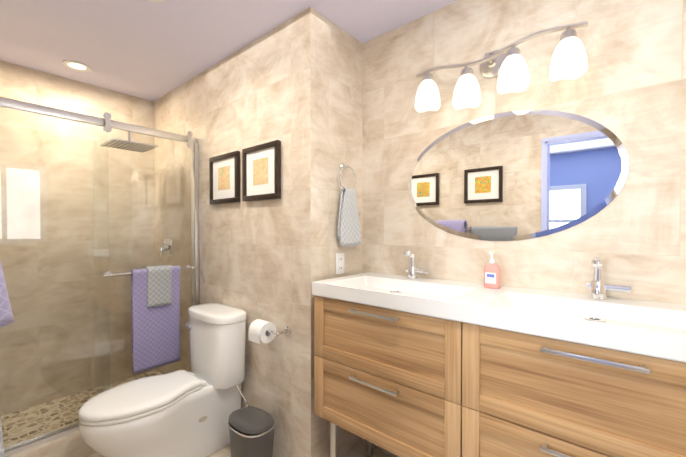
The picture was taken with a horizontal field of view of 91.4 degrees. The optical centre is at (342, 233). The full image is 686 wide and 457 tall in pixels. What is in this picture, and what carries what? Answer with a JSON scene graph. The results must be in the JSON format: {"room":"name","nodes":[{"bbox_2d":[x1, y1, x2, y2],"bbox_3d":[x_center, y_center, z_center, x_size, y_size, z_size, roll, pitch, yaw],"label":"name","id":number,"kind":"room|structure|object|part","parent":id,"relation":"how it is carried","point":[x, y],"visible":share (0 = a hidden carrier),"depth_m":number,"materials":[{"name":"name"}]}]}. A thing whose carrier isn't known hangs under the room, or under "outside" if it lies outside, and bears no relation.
{"room":"bathroom","nodes":[
{"label":"bathroom","id":0,"kind":"room"},
{"bbox_2d":[0,61,155,415],"bbox_3d":[-1.956,0.056,2.672,0.120,2.400,1.910,1,1,40],"label":"wall","id":1,"kind":"structure","parent":0,"point":[24,84],"depth_m":2.48,"materials":[{"name":"tile"}]},
{"bbox_2d":[0,0,458,101],"bbox_3d":[-0.583,-1.178,1.498,3.710,0.100,1.910,1,1,40],"label":"ceiling","id":2,"kind":"structure","parent":0,"point":[149,50],"depth_m":1.87,"materials":[{"name":"white paint"}]},
{"bbox_2d":[62,60,90,71],"bbox_3d":[-1.806,-1.134,2.274,0.156,0.008,0.156,1,1,40],"label":"recessed light","id":3,"kind":"object","parent":2,"relation":"in","point":[76,65],"visible":1,"depth_m":2.27,"materials":[{"name":"white paint"}]},
{"bbox_2d":[86,442,391,456],"bbox_3d":[-0.583,1.322,1.533,3.710,0.100,1.910,1,1,40],"label":"floor","id":4,"kind":"structure","parent":0,"point":[359,450],"depth_m":1.93,"materials":[{"name":"tile"}]},
{"bbox_2d":[5,430,95,456],"bbox_3d":[-1.462,1.191,1.988,0.130,0.150,1.232,1,1,40],"label":"shower curb","id":5,"kind":"object","parent":4,"relation":"on","point":[73,444],"depth_m":1.82,"materials":[{"name":"tile"}]},
{"bbox_2d":[0,97,198,456],"bbox_3d":[-1.440,0.199,1.956,0.127,1.832,1.232,1,1,40],"label":"shower door","id":6,"kind":"structure","parent":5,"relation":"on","point":[106,124],"depth_m":1.97,"materials":[{"name":"clear glass"}]},
{"bbox_2d":[131,265,180,373],"bbox_3d":[-1.202,0.537,2.164,0.066,0.653,0.285,1,1,40],"label":"hanging towel","id":7,"kind":"object","parent":6,"relation":"hanging from","point":[155,308],"visible":1,"depth_m":2.14,"materials":[{"name":"purple fabric"}]},
{"bbox_2d":[1,370,161,446],"bbox_3d":[-1.781,1.237,2.257,0.700,0.050,1.232,1,1,40],"label":"pebble shower floor","id":8,"kind":"structure","parent":4,"relation":"on","point":[52,426],"depth_m":2.22,"materials":[{"name":"beige stone"}]},
{"bbox_2d":[78,303,248,456],"bbox_3d":[-0.939,0.868,1.828,0.492,0.800,0.795,1,1,40],"label":"toilet","id":9,"kind":"object","parent":4,"relation":"on","point":[181,413],"visible":0.9,"depth_m":1.82,"materials":[{"name":"white ceramic"}]},
{"bbox_3d":[-1.034,0.843,1.756,0.377,0.053,0.562,1,1,40],"label":"seat","id":10,"kind":"part","parent":9,"relation":"part of","materials":[{"name":"white plastic"}]},
{"bbox_3d":[-0.776,0.672,2.059,0.440,0.416,0.224,1,1,40],"label":"tank","id":11,"kind":"part","parent":9,"relation":"part of","materials":[{"name":"white ceramic"}]},
{"bbox_2d":[228,407,274,456],"bbox_3d":[-0.483,1.113,1.773,0.259,0.312,0.198,1,1,40],"label":"trash can","id":12,"kind":"object","parent":4,"relation":"on","point":[251,431],"visible":1,"depth_m":1.70,"materials":[{"name":"grey"}]},
{"bbox_2d":[312,293,685,456],"bbox_3d":[0.552,0.790,1.332,1.440,0.970,0.500,1,1,40],"label":"bathroom vanity","id":13,"kind":"object","parent":4,"relation":"on","point":[411,364],"depth_m":1.12,"materials":[{"name":"brown wood"}]},
{"bbox_2d":[312,273,685,356],"bbox_3d":[0.557,0.272,1.331,1.452,0.064,0.482,1,1,40],"label":"countertop","id":14,"kind":"structure","parent":13,"relation":"on","point":[650,326],"depth_m":1.17,"materials":[{"name":"white ceramic"}]},
{"bbox_2d":[484,252,499,288],"bbox_3d":[0.646,0.159,1.455,0.066,0.157,0.050,1,1,40],"label":"soap bottle","id":15,"kind":"object","parent":14,"relation":"on","point":[491,274],"visible":0.98,"depth_m":1.44,"materials":[{"name":"pink plastic"}]},
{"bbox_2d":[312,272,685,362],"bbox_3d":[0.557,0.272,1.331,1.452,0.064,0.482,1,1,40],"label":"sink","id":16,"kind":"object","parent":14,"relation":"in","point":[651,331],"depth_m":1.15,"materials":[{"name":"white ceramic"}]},
{"bbox_2d":[154,7,362,456],"bbox_3d":[-0.768,0.059,2.479,1.947,2.400,0.434,1,1,40],"label":"wall","id":17,"kind":"structure","parent":0,"point":[294,85],"depth_m":1.90,"materials":[{"name":"tile"}]},
{"bbox_2d":[100,132,158,152],"bbox_3d":[-1.515,-0.718,2.518,0.290,0.168,0.449,1,1,40],"label":"shower head","id":18,"kind":"object","parent":17,"relation":"attached to","point":[139,146],"depth_m":2.43},
{"bbox_2d":[160,238,171,256],"bbox_3d":[-1.462,0.115,2.740,0.150,0.150,0.058,1,1,40],"label":"shower valve","id":19,"kind":"object","parent":17,"relation":"attached to","point":[166,243],"depth_m":2.73,"materials":[{"name":"silver metal"}]},
{"bbox_2d":[209,151,239,203],"bbox_3d":[-0.772,-0.352,2.175,0.337,0.315,0.024,1,1,40],"label":"picture frame","id":20,"kind":"object","parent":17,"relation":"attached to","point":[224,178],"visible":1,"depth_m":2.16,"materials":[{"name":"brown"}]},
{"bbox_2d":[242,140,280,201],"bbox_3d":[-0.473,-0.348,1.923,0.337,0.315,0.024,1,1,40],"label":"picture frame","id":21,"kind":"object","parent":17,"relation":"attached to","point":[261,171],"visible":1,"depth_m":1.91,"materials":[{"name":"brown"}]},
{"bbox_2d":[248,319,290,343],"bbox_3d":[-0.414,0.534,1.817,0.248,0.110,0.129,1,1,40],"label":"toilet paper holder","id":22,"kind":"object","parent":17,"relation":"attached to","point":[260,330],"visible":1,"depth_m":1.79,"materials":[{"name":"white paper"}]},
{"bbox_2d":[336,253,343,274],"bbox_3d":[-0.015,0.168,1.853,0.008,0.116,0.072,1,1,40],"label":"electrical outlet plate","id":23,"kind":"object","parent":17,"relation":"attached to","point":[339,263],"visible":1,"depth_m":1.85,"materials":[{"name":"white plastic"}]},
{"bbox_2d":[339,163,356,191],"bbox_3d":[0.014,-0.304,1.851,0.047,0.172,0.153,1,1,40],"label":"towel ring","id":24,"kind":"object","parent":17,"relation":"attached to","point":[343,166],"visible":0.92,"depth_m":1.85,"materials":[{"name":"silver metal"}]},
{"bbox_2d":[337,187,360,245],"bbox_3d":[0.037,-0.089,1.851,0.037,0.323,0.185,1,1,40],"label":"towel","id":25,"kind":"object","parent":24,"relation":"hanging from","point":[349,232],"visible":1,"depth_m":1.83,"materials":[{"name":"white fabric"}]},
{"bbox_2d":[362,0,685,456],"bbox_3d":[0.039,0.063,2.161,3.590,2.400,0.120,1,1,40],"label":"wall","id":26,"kind":"structure","parent":0,"point":[627,88],"depth_m":1.39,"materials":[{"name":"tile"}]},
{"bbox_2d":[415,21,587,111],"bbox_3d":[0.642,-0.700,1.461,0.695,0.249,0.154,1,1,40],"label":"sconce","id":27,"kind":"object","parent":26,"relation":"attached to","point":[568,61],"visible":1,"depth_m":1.39,"materials":[{"name":"white glass"}]},
{"bbox_3d":[0.412,-0.675,1.634,0.122,0.134,0.122,1,1,40],"label":"lamp shade","id":28,"kind":"part","parent":27,"relation":"part of","materials":[{"name":"white glass"}]},
{"bbox_3d":[0.558,-0.643,1.511,0.122,0.134,0.122,1,1,40],"label":"lamp shade","id":29,"kind":"part","parent":27,"relation":"part of","materials":[{"name":"white glass"}]},
{"bbox_3d":[0.704,-0.664,1.388,0.122,0.134,0.122,1,1,40],"label":"lamp shade","id":30,"kind":"part","parent":27,"relation":"part of","materials":[{"name":"white glass"}]},
{"bbox_3d":[0.850,-0.663,1.265,0.122,0.134,0.122,1,1,40],"label":"lamp shade","id":31,"kind":"part","parent":27,"relation":"part of","materials":[{"name":"white glass"}]},
{"bbox_2d":[408,110,628,240],"bbox_3d":[0.697,-0.253,1.518,0.910,0.576,0.005,1,1,40],"label":"oval mirror","id":32,"kind":"object","parent":26,"relation":"attached to","point":[516,175],"visible":1,"depth_m":1.46,"materials":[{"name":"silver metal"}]},
{"bbox_3d":[-0.958,-0.006,0.794,1.025,0.044,0.082,1,1,40],"label":"towel bar","id":33,"kind":"object","parent":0,"visible":0},
{"bbox_2d":[0,412,3,456],"bbox_3d":[-0.665,0.560,0.633,0.388,1.173,0.107,1,1,40],"label":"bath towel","id":34,"kind":"object","parent":33,"relation":"hanging from","point":[1,447],"visible":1,"depth_m":0.52,"materials":[{"name":"fabric"}]},
{"bbox_2d":[0,261,13,327],"bbox_3d":[-0.981,0.070,0.881,0.312,0.328,0.149,1,1,40],"label":"hand towel","id":35,"kind":"object","parent":33,"relation":"hanging from","point":[6,316],"visible":1,"depth_m":0.85,"materials":[{"name":"purple fabric"}]}
]}

